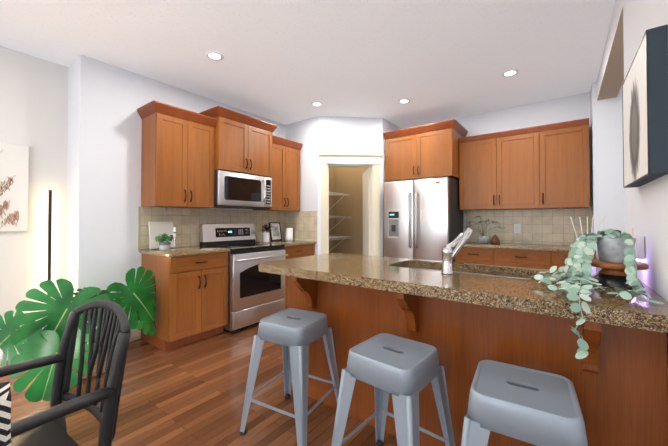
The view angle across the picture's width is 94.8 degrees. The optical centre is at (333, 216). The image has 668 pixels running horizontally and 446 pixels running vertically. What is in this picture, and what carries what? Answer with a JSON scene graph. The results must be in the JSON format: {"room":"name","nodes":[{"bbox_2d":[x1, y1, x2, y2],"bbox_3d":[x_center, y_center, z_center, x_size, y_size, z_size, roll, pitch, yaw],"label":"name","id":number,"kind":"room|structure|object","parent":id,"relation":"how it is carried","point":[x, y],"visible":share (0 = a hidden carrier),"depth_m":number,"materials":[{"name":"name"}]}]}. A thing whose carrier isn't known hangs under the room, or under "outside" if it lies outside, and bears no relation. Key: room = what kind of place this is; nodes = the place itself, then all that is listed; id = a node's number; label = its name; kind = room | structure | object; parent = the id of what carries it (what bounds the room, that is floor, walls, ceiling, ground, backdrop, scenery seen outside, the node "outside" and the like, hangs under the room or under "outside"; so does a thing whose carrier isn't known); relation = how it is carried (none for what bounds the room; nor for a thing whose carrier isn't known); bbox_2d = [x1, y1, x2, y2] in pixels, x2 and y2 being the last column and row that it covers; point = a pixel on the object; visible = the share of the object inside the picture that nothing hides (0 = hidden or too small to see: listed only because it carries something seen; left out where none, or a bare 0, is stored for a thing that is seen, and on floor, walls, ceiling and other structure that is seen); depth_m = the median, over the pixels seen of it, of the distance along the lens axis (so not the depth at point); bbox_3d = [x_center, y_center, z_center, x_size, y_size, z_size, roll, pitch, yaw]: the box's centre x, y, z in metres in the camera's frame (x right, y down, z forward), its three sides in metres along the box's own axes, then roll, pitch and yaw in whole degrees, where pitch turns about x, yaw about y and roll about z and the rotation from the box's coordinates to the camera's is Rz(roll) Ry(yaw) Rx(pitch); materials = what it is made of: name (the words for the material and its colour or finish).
{"room":"kitchen","nodes":[
{"label":"kitchen","id":0,"kind":"room"},
{"bbox_2d":[0,381,10,445],"bbox_3d":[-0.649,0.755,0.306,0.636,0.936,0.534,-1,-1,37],"label":"throw pillow","id":1,"kind":"object","parent":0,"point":[5,414],"visible":1,"depth_m":0.60,"materials":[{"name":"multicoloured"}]},
{"bbox_2d":[0,323,396,445],"bbox_3d":[-0.292,1.267,1.299,7.400,0.060,10.200,-1,-1,37],"label":"floor","id":2,"kind":"structure","parent":0,"point":[191,394],"depth_m":2.04,"materials":[{"name":"brown wood"}]},
{"bbox_2d":[0,348,3,363],"bbox_3d":[-1.508,0.859,0.767,0.924,0.741,0.924,-1,-1,37],"label":"dining table","id":3,"kind":"object","parent":2,"relation":"on","point":[1,355],"visible":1,"depth_m":1.09,"materials":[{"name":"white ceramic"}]},
{"bbox_2d":[47,190,51,324],"bbox_3d":[-2.640,0.507,2.846,0.150,1.505,0.150,-1,-1,37],"label":"floor lamp","id":4,"kind":"object","parent":2,"relation":"on","point":[49,232],"visible":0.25,"depth_m":2.84,"materials":[{"name":"black plastic"}]},
{"bbox_2d":[0,300,130,445],"bbox_3d":[-1.034,0.783,0.969,0.548,0.899,0.587,-1,-1,37],"label":"chair","id":5,"kind":"object","parent":2,"relation":"on","point":[47,427],"visible":1,"depth_m":1.14,"materials":[{"name":"black wood"}]},
{"bbox_2d":[0,266,155,401],"bbox_3d":[-2.022,0.853,2.442,0.766,0.798,1.146,-1,-1,37],"label":"monstera plant","id":6,"kind":"object","parent":2,"relation":"on","point":[30,338],"visible":0.73,"depth_m":2.24,"materials":[{"name":"plant"}]},
{"bbox_2d":[141,252,227,350],"bbox_3d":[-1.569,0.823,3.249,0.620,0.884,0.615,-1,-1,37],"label":"base cabinet","id":7,"kind":"object","parent":2,"relation":"on","point":[191,293],"depth_m":3.00,"materials":[{"name":"brown wood"}]},
{"bbox_2d":[139,240,315,256],"bbox_3d":[-1.131,0.369,3.809,0.643,0.036,2.077,-1,-1,37],"label":"countertop","id":8,"kind":"structure","parent":7,"relation":"on","point":[189,250],"depth_m":3.17,"materials":[{"name":"stone"}]},
{"bbox_2d":[148,222,173,248],"bbox_3d":[-1.859,0.200,3.313,0.069,0.286,0.247,-1,-1,37],"label":"cookbook","id":9,"kind":"object","parent":8,"relation":"on","point":[155,229],"visible":0.79,"depth_m":3.27,"materials":[{"name":"white paper"}]},
{"bbox_2d":[155,233,175,249],"bbox_3d":[-1.728,0.254,3.144,0.185,0.174,0.181,-1,-1,37],"label":"plant","id":10,"kind":"object","parent":8,"relation":"on","point":[165,245],"visible":1,"depth_m":3.10,"materials":[{"name":"green plant"}]},
{"bbox_2d":[171,227,177,249],"bbox_3d":[-1.627,0.226,3.134,0.060,0.230,0.060,-1,-1,37],"label":"milk frother","id":11,"kind":"object","parent":8,"relation":"on","point":[174,232],"visible":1,"depth_m":3.13,"materials":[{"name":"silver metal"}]},
{"bbox_2d":[262,223,272,241],"bbox_3d":[-0.946,0.222,4.295,0.246,0.271,0.260,-1,-1,37],"label":"utensil crock","id":12,"kind":"object","parent":8,"relation":"on","point":[266,236],"visible":1,"depth_m":4.26,"materials":[{"name":"white ceramic"}]},
{"bbox_2d":[268,222,281,240],"bbox_3d":[-0.878,0.226,4.607,0.075,0.273,0.215,-1,-1,37],"label":"print","id":13,"kind":"object","parent":8,"relation":"on","point":[275,233],"visible":0.98,"depth_m":4.60,"materials":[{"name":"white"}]},
{"bbox_2d":[285,228,292,240],"bbox_3d":[-0.672,0.267,4.599,0.112,0.190,0.112,-1,-1,37],"label":"canister","id":14,"kind":"object","parent":8,"relation":"on","point":[289,234],"visible":1,"depth_m":4.55,"materials":[{"name":"white ceramic"}]},
{"bbox_2d":[200,224,287,331],"bbox_3d":[-1.088,0.685,3.768,0.720,1.175,0.777,-1,-1,37],"label":"stove","id":15,"kind":"object","parent":2,"relation":"on","point":[255,296],"visible":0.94,"depth_m":3.58,"materials":[{"name":"silver metal"}]},
{"bbox_2d":[240,308,339,445],"bbox_3d":[-0.240,0.925,1.840,0.442,0.640,0.442,0,-1,29],"label":"stool","id":16,"kind":"object","parent":2,"relation":"on","point":[294,332],"visible":0.94,"depth_m":1.74,"materials":[{"name":"blue paint"}]},
{"bbox_2d":[283,244,314,308],"bbox_3d":[-0.719,0.839,4.382,0.620,0.884,0.639,-1,-1,37],"label":"base cabinet","id":17,"kind":"object","parent":2,"relation":"on","point":[297,251],"depth_m":4.14,"materials":[{"name":"brown wood"}]},
{"bbox_2d":[288,276,411,436],"bbox_3d":[0.219,0.812,2.200,0.955,0.876,0.584,-1,-1,37],"label":"base cabinet","id":18,"kind":"object","parent":2,"relation":"on","point":[355,314],"depth_m":1.92,"materials":[{"name":"brown wood"}]},
{"bbox_2d":[291,276,316,308],"bbox_3d":[-0.195,0.498,2.023,0.046,0.250,0.200,-1,-1,37],"label":"corbel","id":19,"kind":"object","parent":18,"relation":"attached to","point":[308,287],"depth_m":2.04,"materials":[{"name":"brown wood"}]},
{"bbox_2d":[259,253,667,332],"bbox_3d":[0.521,0.341,1.840,1.967,0.052,0.870,-1,-1,37],"label":"countertop","id":20,"kind":"structure","parent":18,"relation":"on","point":[400,275],"depth_m":1.41,"materials":[{"name":"stone"}]},
{"bbox_2d":[441,228,472,274],"bbox_3d":[0.701,0.189,1.727,0.257,0.247,0.062,0,-1,-31],"label":"faucet","id":21,"kind":"object","parent":20,"relation":"on","point":[449,254],"visible":1,"depth_m":1.68,"materials":[{"name":"silver metal"}]},
{"bbox_2d":[410,267,529,278],"bbox_3d":[0.765,0.470,1.877,0.850,0.201,0.415,-1,-1,37],"label":"sink basin","id":22,"kind":"object","parent":20,"relation":"in","point":[474,273],"visible":0.08,"depth_m":1.99,"materials":[{"name":"silver metal"}]},
{"bbox_2d":[570,216,604,276],"bbox_3d":[1.325,0.156,1.603,0.144,0.310,0.104,-1,-1,37],"label":"reed diffuser","id":23,"kind":"object","parent":20,"relation":"on","point":[593,273],"visible":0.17,"depth_m":1.58,"materials":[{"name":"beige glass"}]},
{"bbox_2d":[530,229,663,358],"bbox_3d":[1.045,0.266,1.261,0.416,0.426,0.731,-1,-1,37],"label":"trailing plant","id":24,"kind":"object","parent":20,"relation":"on","point":[618,264],"visible":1,"depth_m":1.32,"materials":[{"name":"green plant"}]},
{"bbox_2d":[331,333,454,445],"bbox_3d":[0.268,0.919,1.384,0.442,0.640,0.442,-1,-1,41],"label":"stool","id":25,"kind":"object","parent":2,"relation":"on","point":[404,372],"visible":1,"depth_m":1.33,"materials":[{"name":"blue paint"}]},
{"bbox_2d":[384,176,462,261],"bbox_3d":[1.267,0.388,4.382,0.910,1.787,0.794,-1,-1,37],"label":"fridge","id":26,"kind":"object","parent":2,"relation":"on","point":[423,219],"visible":0.65,"depth_m":4.08,"materials":[{"name":"grey metal"}]},
{"bbox_2d":[455,247,498,265],"bbox_3d":[1.933,0.834,4.022,0.509,0.884,0.620,-1,-1,37],"label":"base cabinet","id":27,"kind":"object","parent":2,"relation":"on","point":[485,256],"depth_m":3.76,"materials":[{"name":"brown wood"}]},
{"bbox_2d":[454,241,595,253],"bbox_3d":[2.267,0.368,3.755,1.392,0.036,0.643,-1,-1,37],"label":"countertop","id":28,"kind":"structure","parent":27,"relation":"on","point":[534,247],"depth_m":3.58,"materials":[{"name":"stone"}]},
{"bbox_2d":[462,215,504,243],"bbox_3d":[1.951,0.167,4.001,0.566,0.373,0.475,-1,-1,37],"label":"potted plant","id":29,"kind":"object","parent":28,"relation":"on","point":[482,239],"visible":0.94,"depth_m":3.98,"materials":[{"name":"plant"}]},
{"bbox_2d":[490,235,499,243],"bbox_3d":[2.060,0.292,3.924,0.114,0.120,0.114,-1,-1,37],"label":"diffuser","id":30,"kind":"object","parent":28,"relation":"on","point":[495,239],"visible":1,"depth_m":3.89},
{"bbox_2d":[461,360,587,445],"bbox_3d":[0.668,0.914,1.084,0.442,0.640,0.442,-1,-1,32],"label":"stool","id":31,"kind":"object","parent":2,"relation":"on","point":[535,407],"visible":1,"depth_m":1.00,"materials":[{"name":"blue paint"}]},
{"bbox_2d":[499,249,558,269],"bbox_3d":[2.313,0.830,3.737,0.678,0.884,0.620,-1,-1,37],"label":"base cabinet","id":32,"kind":"object","parent":2,"relation":"on","point":[526,259],"depth_m":3.45,"materials":[{"name":"brown wood"}]},
{"bbox_2d":[412,296,667,445],"bbox_3d":[0.988,0.804,1.624,0.966,0.876,0.584,-1,-1,37],"label":"base cabinet","id":33,"kind":"object","parent":2,"relation":"on","point":[622,395],"depth_m":1.30,"materials":[{"name":"brown wood"}]},
{"bbox_2d":[395,292,418,332],"bbox_3d":[0.381,0.492,1.591,0.046,0.250,0.200,-1,-1,37],"label":"corbel","id":34,"kind":"object","parent":33,"relation":"attached to","point":[409,306],"depth_m":1.61,"materials":[{"name":"brown wood"}]},
{"bbox_2d":[582,321,600,373],"bbox_3d":[0.966,0.486,1.153,0.046,0.250,0.200,-1,-1,37],"label":"corbel","id":35,"kind":"object","parent":33,"relation":"attached to","point":[591,331],"depth_m":1.15,"materials":[{"name":"brown wood"}]},
{"bbox_2d":[559,252,595,267],"bbox_3d":[2.662,0.826,3.475,0.430,0.884,0.620,-1,-1,37],"label":"base cabinet","id":36,"kind":"object","parent":2,"relation":"on","point":[562,255],"depth_m":3.27,"materials":[{"name":"brown wood"}]},
{"bbox_2d":[0,0,615,127],"bbox_3d":[-0.292,-1.532,1.339,7.400,0.060,10.200,-1,-1,37],"label":"ceiling","id":37,"kind":"structure","parent":0,"point":[285,62],"depth_m":2.71,"materials":[{"name":"white paint"}]},
{"bbox_2d":[206,51,223,60],"bbox_3d":[-1.098,-1.478,2.830,0.155,0.006,0.155,0,-1,31],"label":"recessed light","id":38,"kind":"object","parent":37,"relation":"in","point":[216,56],"depth_m":2.82,"materials":[{"name":"white"}]},
{"bbox_2d":[311,102,322,106],"bbox_3d":[-0.222,-1.461,3.998,0.155,0.006,0.155,0,-1,-2],"label":"recessed light","id":39,"kind":"object","parent":37,"relation":"in","point":[316,104],"depth_m":4.00,"materials":[{"name":"white"}]},
{"bbox_2d":[398,99,410,103],"bbox_3d":[0.892,-1.462,3.900,0.155,0.006,0.155,0,-1,16],"label":"recessed light","id":40,"kind":"object","parent":37,"relation":"in","point":[402,101],"depth_m":3.90,"materials":[{"name":"white"}]},
{"bbox_2d":[501,69,518,76],"bbox_3d":[1.812,-1.473,3.161,0.155,0.006,0.155,0,-1,31],"label":"recessed light","id":41,"kind":"object","parent":37,"relation":"in","point":[514,71],"depth_m":3.16,"materials":[{"name":"white"}]},
{"bbox_2d":[0,0,667,382],"bbox_3d":[-0.380,-0.142,0.660,6.750,2.740,9.040,-1,-1,37],"label":"wall","id":42,"kind":"structure","parent":0,"point":[76,126],"depth_m":2.97,"materials":[{"name":"white paint"}]},
{"bbox_2d":[0,142,28,231],"bbox_3d":[-2.961,-0.255,2.550,0.031,0.770,0.605,-1,-1,37],"label":"framed picture","id":43,"kind":"object","parent":42,"relation":"attached to","point":[14,178],"visible":1,"depth_m":2.71,"materials":[{"name":"white"}]},
{"bbox_2d":[129,328,140,341],"bbox_3d":[-2.158,1.203,2.963,0.018,0.117,0.529,-1,-1,37],"label":"baseboard","id":44,"kind":"structure","parent":42,"relation":"attached to","point":[135,333],"depth_m":3.13,"materials":[{"name":"beige"}]},
{"bbox_2d":[141,104,213,207],"bbox_3d":[-1.683,-0.595,3.347,0.344,0.992,0.625,-1,-1,37],"label":"upper cabinet","id":45,"kind":"object","parent":42,"relation":"attached to","point":[185,153],"depth_m":3.17,"materials":[{"name":"brown wood"}]},
{"bbox_2d":[164,207,189,215],"bbox_3d":[-1.696,-0.052,3.342,0.080,0.092,0.262,-1,-1,37],"label":"paper towel holder","id":46,"kind":"object","parent":45,"relation":"attached to","point":[174,215],"visible":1,"depth_m":3.28,"materials":[{"name":"silver metal"}]},
{"bbox_2d":[138,207,285,251],"bbox_3d":[-1.393,0.144,4.007,0.009,0.464,2.095,-1,-1,37],"label":"tile backsplash","id":47,"kind":"structure","parent":42,"relation":"attached to","point":[187,227],"depth_m":3.65,"materials":[{"name":"beige tile"}]},
{"bbox_2d":[201,108,272,179],"bbox_3d":[-1.224,-0.865,3.901,0.419,0.678,0.795,-1,-1,37],"label":"upper cabinet","id":48,"kind":"object","parent":42,"relation":"attached to","point":[241,144],"depth_m":3.70,"materials":[{"name":"brown wood"}]},
{"bbox_2d":[214,170,271,208],"bbox_3d":[-1.204,-0.315,3.878,0.464,0.416,0.789,-1,-1,37],"label":"over-the-range microwave","id":49,"kind":"object","parent":48,"relation":"attached to","point":[234,190],"visible":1,"depth_m":3.71,"materials":[{"name":"grey metal"}]},
{"bbox_2d":[253,136,300,210],"bbox_3d":[-0.829,-0.579,4.485,0.344,0.992,0.610,-1,-1,37],"label":"upper cabinet","id":50,"kind":"object","parent":42,"relation":"attached to","point":[286,154],"depth_m":4.39,"materials":[{"name":"brown wood"}]},
{"bbox_2d":[286,211,316,242],"bbox_3d":[-0.493,0.153,4.638,0.630,0.464,0.006,-1,-1,37],"label":"tile backsplash","id":51,"kind":"structure","parent":42,"relation":"attached to","point":[303,223],"depth_m":4.61,"materials":[{"name":"beige tile"}]},
{"bbox_2d":[329,192,350,250],"bbox_3d":[-0.187,0.332,5.280,0.399,1.484,1.146,-1,-1,37],"label":"pantry shelves","id":52,"kind":"object","parent":42,"relation":"attached to","point":[334,194],"visible":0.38,"depth_m":5.51,"materials":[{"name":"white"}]},
{"bbox_2d":[318,153,382,255],"bbox_3d":[0.244,0.188,4.452,0.749,2.188,0.655,-1,-1,37],"label":"door frame","id":53,"kind":"structure","parent":42,"relation":"attached to","point":[372,161],"depth_m":4.48,"materials":[{"name":"beige wood"}]},
{"bbox_2d":[362,168,370,255],"bbox_3d":[0.525,0.274,4.933,0.047,2.006,0.670,0,-1,-4],"label":"pantry door","id":54,"kind":"structure","parent":42,"relation":"in","point":[366,176],"depth_m":4.74,"materials":[{"name":"white wood"}]},
{"bbox_2d":[383,122,466,181],"bbox_3d":[1.325,-0.866,4.502,0.969,0.698,0.620,-1,-1,37],"label":"upper cabinet","id":55,"kind":"object","parent":42,"relation":"attached to","point":[420,152],"depth_m":4.20,"materials":[{"name":"brown wood"}]},
{"bbox_2d":[459,126,546,209],"bbox_3d":[2.190,-0.569,4.021,0.967,0.959,0.344,-1,-1,37],"label":"upper cabinet","id":56,"kind":"object","parent":42,"relation":"attached to","point":[542,167],"depth_m":3.85,"materials":[{"name":"brown wood"}]},
{"bbox_2d":[466,208,591,244],"bbox_3d":[2.464,0.144,4.020,1.395,0.464,0.006,-1,-1,37],"label":"tile backsplash","id":57,"kind":"structure","parent":42,"relation":"attached to","point":[548,226],"depth_m":3.94,"materials":[{"name":"beige tile"}]},
{"bbox_2d":[514,224,520,232],"bbox_3d":[2.416,0.162,4.047,0.075,0.120,0.008,-1,-1,37],"label":"electrical outlet plate","id":58,"kind":"object","parent":57,"relation":"attached to","point":[517,228],"visible":1,"depth_m":4.04,"materials":[{"name":"white plastic"}]},
{"bbox_2d":[547,118,589,208],"bbox_3d":[2.690,-0.575,3.646,0.512,0.959,0.344,-1,-1,37],"label":"upper cabinet","id":59,"kind":"object","parent":42,"relation":"attached to","point":[568,170],"depth_m":3.47,"materials":[{"name":"brown wood"}]},
{"bbox_2d":[634,235,644,260],"bbox_3d":[1.431,0.147,1.439,0.030,0.116,0.065,-1,-1,37],"label":"plug-in nightlight","id":60,"kind":"object","parent":42,"relation":"attached to","point":[640,247],"visible":0.88,"depth_m":1.42,"materials":[{"name":"white plastic"}]},
{"bbox_2d":[622,24,667,187],"bbox_3d":[1.315,-0.408,1.312,0.054,0.520,0.570,-1,-1,37],"label":"framed picture","id":61,"kind":"object","parent":42,"relation":"attached to","point":[645,115],"visible":1,"depth_m":1.12,"materials":[{"name":"blue fabric"}]}
]}

